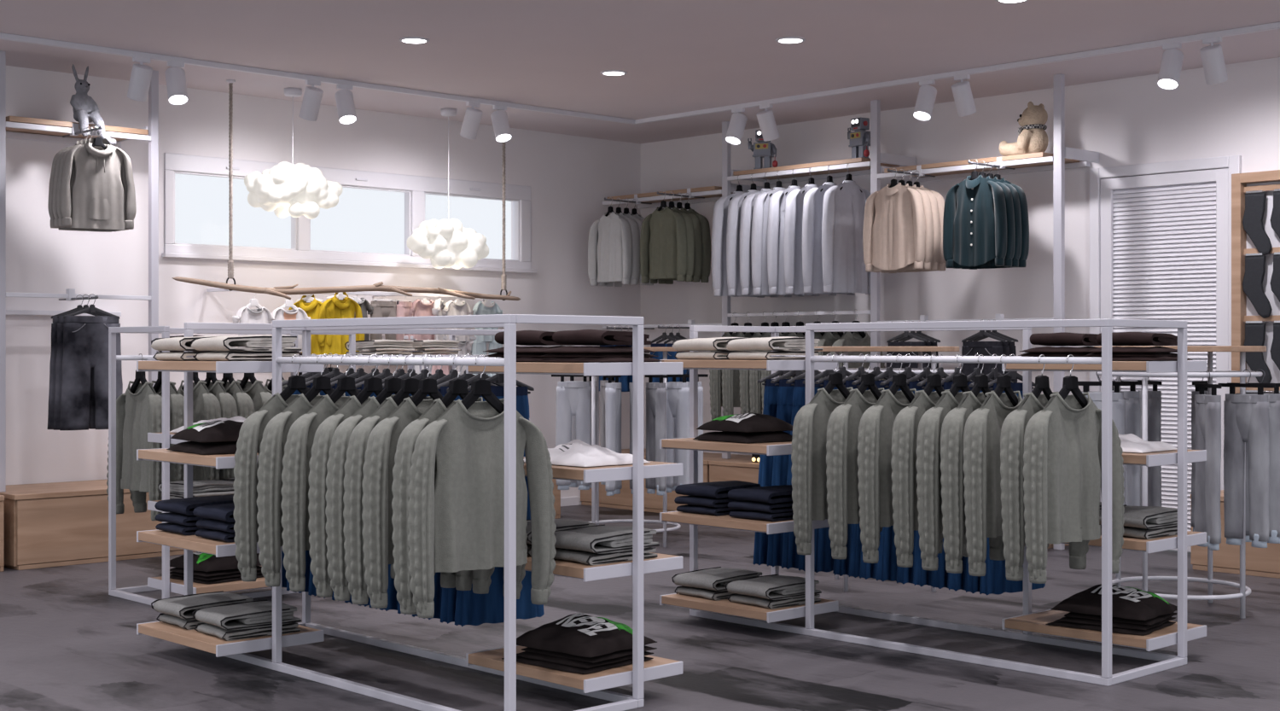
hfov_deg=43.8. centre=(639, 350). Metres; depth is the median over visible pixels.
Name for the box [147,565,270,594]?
tray
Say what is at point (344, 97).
track spotlight
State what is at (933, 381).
hanger
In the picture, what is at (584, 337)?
shirt
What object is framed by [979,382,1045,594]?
skirt
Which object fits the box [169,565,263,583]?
shirt
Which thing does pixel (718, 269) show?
shirt
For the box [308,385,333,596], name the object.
skirt
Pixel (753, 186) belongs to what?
hanger
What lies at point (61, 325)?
jeans
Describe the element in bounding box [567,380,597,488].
trousers
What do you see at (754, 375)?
sweater
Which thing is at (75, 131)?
faceout arm
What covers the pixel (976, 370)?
hanger
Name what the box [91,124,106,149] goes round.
hanger
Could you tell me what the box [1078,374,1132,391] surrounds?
hanger
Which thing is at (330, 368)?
hanger
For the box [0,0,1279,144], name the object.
ceiling
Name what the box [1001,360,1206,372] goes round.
tray
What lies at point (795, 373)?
hanger
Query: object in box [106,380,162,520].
sweater
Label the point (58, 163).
hoodie
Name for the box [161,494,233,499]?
trousers
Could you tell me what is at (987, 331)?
hanger
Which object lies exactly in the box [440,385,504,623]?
skirt
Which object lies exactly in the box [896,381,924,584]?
skirt
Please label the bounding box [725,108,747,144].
track spotlight
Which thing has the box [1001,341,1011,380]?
denim shorts
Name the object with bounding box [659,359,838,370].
tray
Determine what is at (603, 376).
hanger
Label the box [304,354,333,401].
hanger
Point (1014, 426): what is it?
sweater
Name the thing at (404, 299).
hanger
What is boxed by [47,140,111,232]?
hoodie
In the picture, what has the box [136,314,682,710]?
clothes rack
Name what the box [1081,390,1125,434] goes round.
trousers
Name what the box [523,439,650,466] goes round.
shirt
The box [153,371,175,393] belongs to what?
hanger
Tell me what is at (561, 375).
hanger
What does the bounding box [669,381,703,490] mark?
trousers
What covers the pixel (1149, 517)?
trousers
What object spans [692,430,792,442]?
shirt
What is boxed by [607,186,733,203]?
wooden shelf
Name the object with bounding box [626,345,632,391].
denim shorts
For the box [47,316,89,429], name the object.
jeans
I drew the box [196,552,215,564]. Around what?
print
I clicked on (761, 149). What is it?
robot
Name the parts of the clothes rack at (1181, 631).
post, rail, post, post, hanging rail, rail, rail, hanging rail, rail, rail, post, post, rail, rail, post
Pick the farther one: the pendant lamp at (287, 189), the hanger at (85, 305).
the pendant lamp at (287, 189)
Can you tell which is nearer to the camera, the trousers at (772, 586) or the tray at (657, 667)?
the tray at (657, 667)
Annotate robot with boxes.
[747,129,777,168]
[847,116,870,158]
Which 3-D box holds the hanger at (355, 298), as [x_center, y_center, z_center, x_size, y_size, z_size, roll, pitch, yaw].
[-2.029,-0.381,11.341,0.190,0.099,0.033,0,0,-44]
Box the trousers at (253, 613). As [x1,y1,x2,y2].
[192,599,301,629]
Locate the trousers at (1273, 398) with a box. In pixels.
[1239,393,1279,543]
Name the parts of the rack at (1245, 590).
leg, leg, leg, leg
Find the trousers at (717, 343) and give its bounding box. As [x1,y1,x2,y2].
[672,337,743,350]
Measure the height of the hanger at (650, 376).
0.128 m
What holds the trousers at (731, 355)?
on the clothes rack at (1181, 631)
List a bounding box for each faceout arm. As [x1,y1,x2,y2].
[58,288,98,300]
[62,122,102,137]
[604,194,651,203]
[606,325,654,329]
[657,188,704,198]
[657,320,694,329]
[887,165,935,177]
[919,314,928,321]
[967,157,1015,169]
[967,314,1004,320]
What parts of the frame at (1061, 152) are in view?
hanging rail, hanging rail, hanging rail, hanging rail, hanging rail, hanging rail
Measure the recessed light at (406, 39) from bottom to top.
0.010 m
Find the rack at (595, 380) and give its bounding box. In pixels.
[587,347,689,546]
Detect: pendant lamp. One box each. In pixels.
[244,87,343,219]
[406,107,488,268]
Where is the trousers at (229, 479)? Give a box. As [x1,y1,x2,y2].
[219,477,235,490]
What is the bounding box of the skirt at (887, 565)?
[876,380,921,581]
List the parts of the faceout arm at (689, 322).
arm rod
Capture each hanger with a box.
[50,294,99,318]
[56,294,109,318]
[63,293,118,318]
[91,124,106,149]
[124,353,154,402]
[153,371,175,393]
[182,372,206,391]
[204,372,224,391]
[221,372,242,392]
[239,372,261,389]
[245,293,262,310]
[267,372,284,390]
[279,354,309,401]
[280,294,298,310]
[281,353,331,389]
[296,293,323,302]
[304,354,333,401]
[305,354,331,382]
[305,354,355,389]
[326,285,353,299]
[327,353,333,372]
[329,354,360,403]
[330,354,354,382]
[330,354,367,389]
[352,295,362,302]
[354,354,380,383]
[354,354,393,390]
[355,354,383,404]
[372,290,395,301]
[375,354,411,404]
[382,354,406,383]
[382,354,418,388]
[392,354,428,406]
[395,296,413,304]
[410,354,431,379]
[410,354,442,406]
[421,296,431,303]
[426,354,446,379]
[436,354,471,384]
[436,354,496,392]
[440,354,469,407]
[446,354,504,391]
[454,297,463,304]
[461,354,504,413]
[467,357,534,393]
[483,293,493,305]
[551,374,596,381]
[570,375,600,381]
[602,375,614,380]
[605,197,616,216]
[605,375,621,383]
[616,197,625,215]
[623,198,631,215]
[631,198,639,215]
[645,374,667,383]
[651,324,676,343]
[656,324,680,343]
[657,191,669,210]
[663,324,686,343]
[666,374,689,382]
[669,192,679,210]
[672,369,708,381]
[676,192,686,210]
[684,192,694,211]
[728,312,738,335]
[729,174,743,200]
[741,311,754,335]
[744,173,757,197]
[757,354,803,386]
[759,311,768,334]
[761,172,770,191]
[769,171,783,196]
[769,311,779,334]
[770,354,804,385]
[781,310,790,334]
[785,169,797,195]
[785,370,826,385]
[794,310,805,335]
[802,168,814,193]
[802,353,845,383]
[813,309,825,336]
[814,353,860,386]
[820,165,833,191]
[824,354,849,399]
[831,309,843,337]
[840,162,861,191]
[842,353,878,385]
[850,308,865,337]
[850,354,881,400]
[851,353,890,387]
[874,353,907,381]
[879,353,925,387]
[882,354,914,402]
[886,320,928,342]
[888,168,897,187]
[894,320,934,343]
[898,168,905,186]
[900,320,940,343]
[906,169,912,186]
[906,353,942,386]
[913,170,919,187]
[917,353,953,388]
[917,354,944,397]
[941,353,972,388]
[942,354,971,399]
[951,354,992,386]
[961,319,1005,343]
[962,354,991,402]
[967,319,1012,343]
[968,159,978,180]
[968,354,1012,387]
[973,320,1018,342]
[978,160,986,178]
[984,354,1018,407]
[986,162,993,179]
[988,354,1035,389]
[993,162,1000,180]
[1023,354,1053,404]
[1051,354,1087,407]
[1078,371,1132,392]
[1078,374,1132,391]
[1099,378,1142,390]
[1137,377,1161,390]
[1192,377,1207,391]
[1194,369,1221,395]
[1217,369,1275,394]
[1227,368,1279,393]
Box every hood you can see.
[84,138,112,158]
[298,294,317,311]
[331,291,350,309]
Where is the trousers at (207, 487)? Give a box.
[157,479,234,496]
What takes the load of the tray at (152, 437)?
on the clothes rack at (165, 583)
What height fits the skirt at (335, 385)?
0.925 m
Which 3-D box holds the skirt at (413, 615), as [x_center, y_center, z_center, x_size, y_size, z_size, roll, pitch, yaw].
[-0.761,0.607,6.511,0.107,0.925,0.415,0,0,42]
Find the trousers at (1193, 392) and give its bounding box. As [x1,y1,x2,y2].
[1190,390,1207,531]
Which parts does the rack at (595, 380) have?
leg, leg, leg, leg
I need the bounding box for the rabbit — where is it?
[69,64,116,145]
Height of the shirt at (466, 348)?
0.308 m
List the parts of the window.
handle, sash, sill, sash, handle, sash, handle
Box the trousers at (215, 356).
[193,350,299,360]
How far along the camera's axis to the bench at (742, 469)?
11.96 m
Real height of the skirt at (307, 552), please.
0.925 m
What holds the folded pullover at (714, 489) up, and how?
on the folded pullover at (693, 500)
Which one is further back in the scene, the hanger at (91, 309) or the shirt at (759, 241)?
the shirt at (759, 241)
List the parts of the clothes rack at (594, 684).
post, rail, post, post, rail, hanging rail, rail, hanging rail, rail, rail, post, rail, rail, post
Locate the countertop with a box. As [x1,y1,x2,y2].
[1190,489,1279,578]
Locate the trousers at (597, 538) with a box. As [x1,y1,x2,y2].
[554,523,659,552]
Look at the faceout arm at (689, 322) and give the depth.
12.54 m
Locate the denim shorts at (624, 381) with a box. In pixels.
[599,344,628,391]
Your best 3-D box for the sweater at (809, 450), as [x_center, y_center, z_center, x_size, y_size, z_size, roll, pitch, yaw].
[0.872,0.523,7.045,0.573,0.718,0.115,0,0,-42]
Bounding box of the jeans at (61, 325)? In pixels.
[53,315,95,430]
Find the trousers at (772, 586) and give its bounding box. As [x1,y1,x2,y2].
[724,574,821,599]
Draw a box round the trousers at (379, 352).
[345,350,413,354]
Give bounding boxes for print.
[183,421,211,429]
[192,420,223,430]
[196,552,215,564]
[597,616,632,634]
[710,413,738,420]
[726,413,755,422]
[1123,586,1168,603]
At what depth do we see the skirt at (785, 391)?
7.89 m
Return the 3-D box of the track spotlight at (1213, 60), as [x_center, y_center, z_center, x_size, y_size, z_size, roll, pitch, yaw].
[3.208,-1.612,8.906,0.184,0.260,0.116,0,0,-44]
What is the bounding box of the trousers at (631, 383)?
[629,382,632,494]
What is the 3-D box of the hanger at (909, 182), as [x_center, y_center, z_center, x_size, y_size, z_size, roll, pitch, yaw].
[1.851,-1.134,10.928,0.033,0.203,0.250,0,0,-42]
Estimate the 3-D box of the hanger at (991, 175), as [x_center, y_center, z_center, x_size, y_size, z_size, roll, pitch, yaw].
[2.299,-1.134,10.457,0.033,0.203,0.250,0,0,-42]
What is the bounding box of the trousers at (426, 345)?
[400,339,461,350]
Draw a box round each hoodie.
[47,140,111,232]
[52,139,113,231]
[56,139,127,231]
[60,138,136,230]
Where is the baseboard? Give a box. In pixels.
[560,496,578,506]
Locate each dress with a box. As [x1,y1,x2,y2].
[471,339,488,375]
[488,339,502,376]
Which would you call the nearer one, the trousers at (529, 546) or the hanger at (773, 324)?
the trousers at (529, 546)
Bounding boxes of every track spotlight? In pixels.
[127,56,152,101]
[164,61,188,104]
[299,79,323,121]
[334,84,356,124]
[459,101,482,139]
[490,104,511,142]
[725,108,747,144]
[756,104,779,141]
[913,79,936,120]
[951,74,976,116]
[1157,42,1183,89]
[1199,36,1227,85]
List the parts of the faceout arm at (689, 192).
arm rod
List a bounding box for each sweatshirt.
[587,211,632,285]
[597,212,639,285]
[605,213,646,286]
[614,214,653,286]
[640,206,686,283]
[649,206,694,283]
[657,207,702,283]
[665,208,710,284]
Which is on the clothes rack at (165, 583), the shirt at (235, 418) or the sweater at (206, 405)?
the shirt at (235, 418)
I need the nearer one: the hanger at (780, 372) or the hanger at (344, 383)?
the hanger at (344, 383)
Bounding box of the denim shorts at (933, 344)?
[930,341,938,368]
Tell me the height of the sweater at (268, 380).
0.718 m
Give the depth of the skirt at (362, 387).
6.76 m
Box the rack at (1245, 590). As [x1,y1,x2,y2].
[1095,345,1266,618]
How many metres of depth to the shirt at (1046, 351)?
6.76 m
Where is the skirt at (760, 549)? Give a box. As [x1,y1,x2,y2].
[752,378,778,564]
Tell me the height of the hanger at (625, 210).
0.203 m
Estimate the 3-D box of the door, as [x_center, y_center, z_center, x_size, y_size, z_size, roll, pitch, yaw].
[3.372,0.040,10.203,0.135,2.480,1.030,0,0,-44]
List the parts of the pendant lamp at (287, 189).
cord, lamp shade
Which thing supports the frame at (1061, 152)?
on the floor
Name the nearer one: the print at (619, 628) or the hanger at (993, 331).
the print at (619, 628)
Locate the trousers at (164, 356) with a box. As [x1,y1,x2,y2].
[152,350,245,360]
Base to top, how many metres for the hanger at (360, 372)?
0.183 m
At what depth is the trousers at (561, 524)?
6.06 m
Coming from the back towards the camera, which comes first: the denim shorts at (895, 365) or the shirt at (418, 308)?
the shirt at (418, 308)
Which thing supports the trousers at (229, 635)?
on the clothes rack at (594, 684)
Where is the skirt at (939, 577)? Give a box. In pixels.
[930,381,973,588]
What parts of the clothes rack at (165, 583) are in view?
post, rail, rail, hanging rail, rail, post, rail, rail, post, post, hanging rail, rail, post, rail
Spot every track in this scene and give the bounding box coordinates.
[0,32,637,124]
[634,21,1279,124]
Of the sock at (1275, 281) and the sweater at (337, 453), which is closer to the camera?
the sweater at (337, 453)
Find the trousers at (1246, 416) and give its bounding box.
[1223,393,1269,547]
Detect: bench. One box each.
[0,494,4,571]
[552,478,560,518]
[580,448,751,512]
[708,457,759,483]
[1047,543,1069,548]
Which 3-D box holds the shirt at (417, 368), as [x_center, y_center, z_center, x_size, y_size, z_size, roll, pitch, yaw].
[-1.619,0.064,11.722,0.292,0.308,0.079,0,0,-45]
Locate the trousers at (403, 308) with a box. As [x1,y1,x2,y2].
[395,301,412,340]
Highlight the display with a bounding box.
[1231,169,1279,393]
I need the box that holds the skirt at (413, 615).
[412,384,471,617]
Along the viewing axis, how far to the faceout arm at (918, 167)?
10.98 m
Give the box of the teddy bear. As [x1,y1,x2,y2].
[998,101,1048,156]
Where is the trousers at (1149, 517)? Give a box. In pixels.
[1099,504,1177,529]
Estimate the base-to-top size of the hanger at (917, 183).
0.203 m
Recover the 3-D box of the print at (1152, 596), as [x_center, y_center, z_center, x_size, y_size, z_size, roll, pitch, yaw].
[2.135,1.046,6.709,0.082,0.085,0.233,0,0,-32]
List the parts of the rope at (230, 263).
ceiling plate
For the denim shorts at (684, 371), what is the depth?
12.35 m
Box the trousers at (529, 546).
[526,543,531,556]
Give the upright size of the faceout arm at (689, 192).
0.073 m
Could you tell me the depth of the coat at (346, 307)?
11.09 m
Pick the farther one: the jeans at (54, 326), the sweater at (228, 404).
the jeans at (54, 326)
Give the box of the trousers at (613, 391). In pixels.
[605,382,622,495]
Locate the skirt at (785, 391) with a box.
[766,378,805,567]
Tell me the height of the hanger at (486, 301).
0.099 m
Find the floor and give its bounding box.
[0,504,1279,710]
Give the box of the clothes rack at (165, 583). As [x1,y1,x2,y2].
[108,325,504,605]
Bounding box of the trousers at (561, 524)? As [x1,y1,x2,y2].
[526,518,595,544]
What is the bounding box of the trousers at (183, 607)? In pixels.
[151,590,253,619]
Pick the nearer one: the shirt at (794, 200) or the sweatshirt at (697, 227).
the shirt at (794, 200)
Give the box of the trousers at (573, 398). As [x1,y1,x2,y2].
[555,381,591,489]
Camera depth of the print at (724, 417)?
7.34 m
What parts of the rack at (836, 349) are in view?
leg, leg, leg, leg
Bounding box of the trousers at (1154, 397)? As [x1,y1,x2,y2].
[1138,389,1161,506]
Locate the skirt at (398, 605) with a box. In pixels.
[397,395,427,613]
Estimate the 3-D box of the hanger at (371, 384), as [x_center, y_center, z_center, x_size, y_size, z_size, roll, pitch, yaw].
[-0.992,0.150,5.900,0.040,0.267,0.350,0,0,44]
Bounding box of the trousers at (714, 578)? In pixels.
[671,566,762,591]
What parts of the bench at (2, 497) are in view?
panel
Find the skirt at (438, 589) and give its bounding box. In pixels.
[422,385,469,619]
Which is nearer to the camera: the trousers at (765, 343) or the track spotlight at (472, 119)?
the trousers at (765, 343)
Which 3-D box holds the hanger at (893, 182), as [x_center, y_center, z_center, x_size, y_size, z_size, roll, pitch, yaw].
[1.728,-1.134,10.810,0.033,0.203,0.250,0,0,-41]
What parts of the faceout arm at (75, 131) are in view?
arm rod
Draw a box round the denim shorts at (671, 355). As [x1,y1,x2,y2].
[650,343,680,382]
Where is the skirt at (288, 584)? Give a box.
[286,384,309,590]
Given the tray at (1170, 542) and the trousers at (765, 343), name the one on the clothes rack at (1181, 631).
the tray at (1170, 542)
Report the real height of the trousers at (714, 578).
0.067 m
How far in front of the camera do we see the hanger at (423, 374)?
6.65 m
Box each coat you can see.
[288,294,332,354]
[317,291,364,354]
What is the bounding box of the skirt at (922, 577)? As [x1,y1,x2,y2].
[912,381,951,586]
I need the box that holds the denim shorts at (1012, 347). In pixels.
[1008,341,1017,382]
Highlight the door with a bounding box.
[1089,154,1241,552]
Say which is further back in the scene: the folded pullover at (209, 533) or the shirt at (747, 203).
the shirt at (747, 203)
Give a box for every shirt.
[156,350,238,357]
[166,441,258,454]
[169,335,205,337]
[169,416,246,432]
[169,551,261,571]
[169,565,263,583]
[170,419,243,442]
[232,306,275,347]
[238,346,302,357]
[267,307,310,352]
[354,297,373,340]
[402,337,431,373]
[409,299,442,340]
[431,299,446,340]
[431,350,448,375]
[442,300,473,341]
[446,338,471,374]
[472,301,502,341]
[484,345,565,361]
[494,330,575,345]
[501,645,657,674]
[516,612,657,657]
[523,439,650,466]
[537,345,663,362]
[552,329,651,345]
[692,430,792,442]
[696,412,792,432]
[711,191,764,297]
[726,189,778,296]
[739,188,791,296]
[750,186,803,296]
[767,186,819,296]
[784,184,836,295]
[802,182,855,295]
[821,180,870,294]
[862,182,925,272]
[872,183,934,272]
[881,184,941,273]
[888,185,945,273]
[942,174,1006,267]
[953,175,1015,268]
[961,176,1021,268]
[968,177,1029,269]
[1018,346,1099,356]
[1029,331,1101,346]
[1045,611,1177,634]
[1050,583,1177,620]
[1084,346,1192,360]
[1096,331,1177,345]
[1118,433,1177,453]
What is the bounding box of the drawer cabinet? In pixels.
[0,479,196,570]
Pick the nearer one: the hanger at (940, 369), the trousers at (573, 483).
the hanger at (940, 369)
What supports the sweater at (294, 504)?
in the clothes rack at (594, 684)
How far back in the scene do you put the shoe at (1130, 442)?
6.57 m
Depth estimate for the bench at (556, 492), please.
12.11 m
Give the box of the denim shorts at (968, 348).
[960,341,1003,382]
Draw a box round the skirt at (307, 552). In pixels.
[293,383,324,593]
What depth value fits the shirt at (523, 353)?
5.95 m
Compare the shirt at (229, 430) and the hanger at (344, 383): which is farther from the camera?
the shirt at (229, 430)
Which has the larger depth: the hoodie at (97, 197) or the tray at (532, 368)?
the hoodie at (97, 197)
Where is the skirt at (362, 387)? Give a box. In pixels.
[344,384,374,604]
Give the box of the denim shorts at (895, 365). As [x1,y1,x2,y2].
[886,341,927,380]
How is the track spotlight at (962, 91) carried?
attached to the track at (1274, 26)
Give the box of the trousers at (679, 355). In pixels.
[674,350,747,359]
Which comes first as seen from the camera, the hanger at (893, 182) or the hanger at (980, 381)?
the hanger at (980, 381)
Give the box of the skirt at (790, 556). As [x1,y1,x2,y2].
[781,378,820,569]
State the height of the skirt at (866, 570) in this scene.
0.925 m
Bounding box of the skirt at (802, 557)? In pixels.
[798,379,822,570]
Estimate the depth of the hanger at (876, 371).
7.61 m
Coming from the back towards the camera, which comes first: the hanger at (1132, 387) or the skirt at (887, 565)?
the hanger at (1132, 387)
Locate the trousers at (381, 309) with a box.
[370,301,396,351]
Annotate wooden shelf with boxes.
[5,116,148,140]
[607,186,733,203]
[733,157,899,179]
[884,151,1079,177]
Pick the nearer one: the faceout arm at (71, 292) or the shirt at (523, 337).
the shirt at (523, 337)
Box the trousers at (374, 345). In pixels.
[344,339,415,350]
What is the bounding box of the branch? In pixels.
[171,276,520,300]
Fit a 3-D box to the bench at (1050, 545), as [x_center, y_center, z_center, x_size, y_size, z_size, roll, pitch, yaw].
[2.232,1.060,10.833,0.695,0.440,1.395,0,0,-44]
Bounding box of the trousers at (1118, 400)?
[1085,392,1125,505]
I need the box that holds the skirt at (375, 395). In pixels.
[357,388,383,606]
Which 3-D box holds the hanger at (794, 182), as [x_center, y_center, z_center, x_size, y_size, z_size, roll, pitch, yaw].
[1.152,-1.242,11.832,0.250,0.203,0.033,0,0,-44]
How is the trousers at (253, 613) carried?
on the trousers at (229, 635)
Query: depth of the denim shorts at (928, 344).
10.78 m
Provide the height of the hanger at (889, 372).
0.183 m
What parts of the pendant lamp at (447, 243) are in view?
lamp shade, cord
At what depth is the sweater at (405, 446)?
5.32 m
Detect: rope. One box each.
[226,79,235,290]
[500,115,507,300]
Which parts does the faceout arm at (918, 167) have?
arm rod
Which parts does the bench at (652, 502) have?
panel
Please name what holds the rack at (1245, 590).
on the floor
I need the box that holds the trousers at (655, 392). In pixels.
[645,382,666,494]
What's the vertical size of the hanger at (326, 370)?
0.183 m
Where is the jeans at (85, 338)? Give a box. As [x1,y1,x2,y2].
[59,315,122,430]
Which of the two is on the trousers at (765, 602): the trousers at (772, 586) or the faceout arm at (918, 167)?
the trousers at (772, 586)
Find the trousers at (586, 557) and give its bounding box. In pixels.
[553,546,657,564]
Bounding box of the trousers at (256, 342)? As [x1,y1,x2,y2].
[191,334,302,351]
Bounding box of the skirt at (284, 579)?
[270,389,301,587]
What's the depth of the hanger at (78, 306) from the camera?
9.62 m
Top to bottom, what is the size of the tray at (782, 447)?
0.046 m
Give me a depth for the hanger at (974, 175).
10.33 m
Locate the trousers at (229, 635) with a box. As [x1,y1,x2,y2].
[193,622,300,640]
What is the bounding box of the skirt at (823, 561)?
[814,379,855,572]
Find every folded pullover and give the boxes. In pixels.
[154,494,233,515]
[154,512,205,525]
[155,522,208,535]
[192,502,235,522]
[194,529,235,541]
[195,518,235,532]
[674,480,760,498]
[674,495,738,507]
[676,504,739,515]
[727,484,792,503]
[727,500,793,512]
[728,509,793,521]
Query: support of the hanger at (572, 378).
hanging from the rack at (595, 380)
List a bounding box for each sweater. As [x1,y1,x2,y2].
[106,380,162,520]
[129,380,184,512]
[177,380,221,480]
[200,379,237,478]
[217,379,254,418]
[232,392,319,581]
[237,379,272,412]
[256,393,345,586]
[264,378,287,394]
[280,394,395,591]
[308,394,435,597]
[325,395,455,600]
[343,395,472,604]
[361,396,494,608]
[391,396,527,614]
[407,398,556,617]
[709,331,762,419]
[721,331,752,415]
[738,331,763,413]
[749,331,771,413]
[760,331,788,413]
[779,331,803,378]
[791,331,822,378]
[791,387,882,554]
[814,331,843,378]
[826,387,884,558]
[830,331,885,380]
[857,388,943,563]
[890,389,968,567]
[916,390,1004,570]
[940,390,1025,573]
[963,390,1049,575]
[1000,391,1089,580]
[1022,391,1124,583]
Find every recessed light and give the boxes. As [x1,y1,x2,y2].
[399,36,429,43]
[600,69,627,75]
[775,36,805,43]
[995,0,1027,3]
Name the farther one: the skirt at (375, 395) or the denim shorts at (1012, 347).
the denim shorts at (1012, 347)
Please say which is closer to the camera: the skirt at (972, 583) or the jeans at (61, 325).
the skirt at (972, 583)
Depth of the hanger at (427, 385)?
5.63 m
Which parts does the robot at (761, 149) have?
arm, leg, plate, chest panel, leg, arm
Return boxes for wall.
[5,65,640,504]
[640,57,1279,454]
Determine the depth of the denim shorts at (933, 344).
10.83 m
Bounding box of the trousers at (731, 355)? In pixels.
[726,350,818,360]
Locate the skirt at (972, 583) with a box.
[964,385,991,593]
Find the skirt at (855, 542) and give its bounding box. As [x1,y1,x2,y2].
[848,379,885,577]
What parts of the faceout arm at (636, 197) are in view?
arm rod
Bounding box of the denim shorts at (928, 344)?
[906,341,931,378]
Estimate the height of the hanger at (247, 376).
0.267 m
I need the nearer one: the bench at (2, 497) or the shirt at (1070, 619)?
the shirt at (1070, 619)
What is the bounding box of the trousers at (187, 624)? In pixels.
[156,612,203,629]
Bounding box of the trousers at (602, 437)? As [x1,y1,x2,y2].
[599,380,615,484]
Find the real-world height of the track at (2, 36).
0.032 m
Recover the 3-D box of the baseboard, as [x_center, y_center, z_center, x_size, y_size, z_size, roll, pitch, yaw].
[-0.790,1.245,12.918,0.770,0.070,0.015,0,0,-44]
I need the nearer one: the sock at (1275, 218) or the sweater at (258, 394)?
the sweater at (258, 394)
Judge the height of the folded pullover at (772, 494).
0.057 m
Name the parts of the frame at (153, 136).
hanging rail, hanging rail, window rail, window rail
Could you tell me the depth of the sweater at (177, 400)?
8.37 m
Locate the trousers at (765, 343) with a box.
[726,336,823,350]
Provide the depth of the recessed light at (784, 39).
9.07 m
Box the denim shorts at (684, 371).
[679,369,686,381]
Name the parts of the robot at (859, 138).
arm, leg, plate, chest panel, leg, arm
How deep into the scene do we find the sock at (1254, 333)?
9.66 m
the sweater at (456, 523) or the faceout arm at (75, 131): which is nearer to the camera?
the sweater at (456, 523)
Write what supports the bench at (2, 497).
on the floor
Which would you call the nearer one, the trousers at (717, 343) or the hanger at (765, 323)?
the trousers at (717, 343)
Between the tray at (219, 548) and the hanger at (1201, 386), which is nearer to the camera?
the tray at (219, 548)
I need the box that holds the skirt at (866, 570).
[859,380,888,579]
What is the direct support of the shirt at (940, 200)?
hanging from the hanger at (917, 183)
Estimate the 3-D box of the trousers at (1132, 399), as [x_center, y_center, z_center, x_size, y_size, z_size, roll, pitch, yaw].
[2.475,0.568,8.186,0.079,0.718,0.241,0,0,-29]
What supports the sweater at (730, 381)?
hanging from the hanger at (747, 323)
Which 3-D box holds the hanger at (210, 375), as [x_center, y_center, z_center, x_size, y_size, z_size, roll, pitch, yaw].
[-2.343,0.150,8.731,0.040,0.267,0.350,0,0,-41]
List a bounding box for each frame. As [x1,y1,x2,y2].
[0,50,490,492]
[602,73,1099,549]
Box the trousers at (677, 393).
[666,382,689,492]
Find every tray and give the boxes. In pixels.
[136,360,323,372]
[136,448,258,469]
[136,529,282,557]
[136,621,323,657]
[147,431,184,443]
[147,500,162,511]
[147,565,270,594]
[332,364,391,366]
[465,361,682,375]
[465,645,682,692]
[523,456,682,482]
[524,552,682,581]
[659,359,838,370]
[659,436,791,455]
[659,511,829,534]
[659,593,838,622]
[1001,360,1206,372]
[1001,609,1206,651]
[1060,530,1206,552]
[1121,449,1206,466]
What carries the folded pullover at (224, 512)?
on the folded pullover at (213, 524)
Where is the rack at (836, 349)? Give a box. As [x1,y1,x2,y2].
[814,346,959,591]
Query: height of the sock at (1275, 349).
0.393 m
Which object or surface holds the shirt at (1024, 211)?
hanging from the hanger at (997, 175)
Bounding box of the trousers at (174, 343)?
[151,335,243,351]
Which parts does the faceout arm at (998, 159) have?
arm rod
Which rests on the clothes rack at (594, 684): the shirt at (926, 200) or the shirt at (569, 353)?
the shirt at (569, 353)
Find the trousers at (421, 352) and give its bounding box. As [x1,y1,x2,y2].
[391,350,458,354]
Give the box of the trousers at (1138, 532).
[1099,523,1177,539]
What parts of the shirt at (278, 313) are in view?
bib panel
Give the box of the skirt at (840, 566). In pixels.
[832,379,859,575]
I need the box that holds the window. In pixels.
[161,152,536,273]
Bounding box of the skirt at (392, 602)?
[379,393,412,610]
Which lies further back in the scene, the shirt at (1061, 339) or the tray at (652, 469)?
the shirt at (1061, 339)
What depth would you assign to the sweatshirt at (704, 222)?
12.43 m
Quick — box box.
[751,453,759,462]
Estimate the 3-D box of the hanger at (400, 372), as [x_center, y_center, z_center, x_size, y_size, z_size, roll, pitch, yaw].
[-1.024,0.108,6.789,0.330,0.183,0.034,0,0,-44]
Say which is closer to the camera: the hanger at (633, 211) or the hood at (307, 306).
the hood at (307, 306)
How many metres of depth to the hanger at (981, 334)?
10.40 m
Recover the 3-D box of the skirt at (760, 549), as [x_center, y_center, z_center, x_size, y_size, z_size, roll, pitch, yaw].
[0.728,0.607,8.051,0.415,0.925,0.107,0,0,-42]
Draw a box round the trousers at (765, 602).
[727,593,820,609]
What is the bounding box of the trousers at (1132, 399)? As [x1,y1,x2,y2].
[1111,390,1140,506]
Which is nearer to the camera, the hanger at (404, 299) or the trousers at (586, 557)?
the trousers at (586, 557)
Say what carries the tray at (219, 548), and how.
on the clothes rack at (594, 684)
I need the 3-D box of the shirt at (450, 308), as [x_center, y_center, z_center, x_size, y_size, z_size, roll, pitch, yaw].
[-1.372,-0.221,11.957,0.296,0.308,0.082,0,0,-44]
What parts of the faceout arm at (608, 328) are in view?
arm rod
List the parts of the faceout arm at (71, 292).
arm rod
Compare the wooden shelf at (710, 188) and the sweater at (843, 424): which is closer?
the sweater at (843, 424)
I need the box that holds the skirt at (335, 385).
[318,383,348,598]
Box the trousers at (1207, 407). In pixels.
[1194,394,1221,550]
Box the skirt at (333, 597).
[331,386,360,601]
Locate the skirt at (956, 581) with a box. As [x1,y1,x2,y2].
[947,382,972,591]
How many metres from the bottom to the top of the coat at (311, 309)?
0.483 m
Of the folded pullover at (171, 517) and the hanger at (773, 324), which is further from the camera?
the hanger at (773, 324)
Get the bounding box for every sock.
[1242,190,1272,255]
[1242,252,1272,318]
[1243,320,1272,383]
[1245,389,1265,393]
[1270,188,1279,238]
[1270,252,1279,302]
[1270,320,1279,370]
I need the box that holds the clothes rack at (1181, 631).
[659,318,1206,686]
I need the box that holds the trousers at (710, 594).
[674,585,735,600]
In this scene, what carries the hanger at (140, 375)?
hanging from the clothes rack at (165, 583)

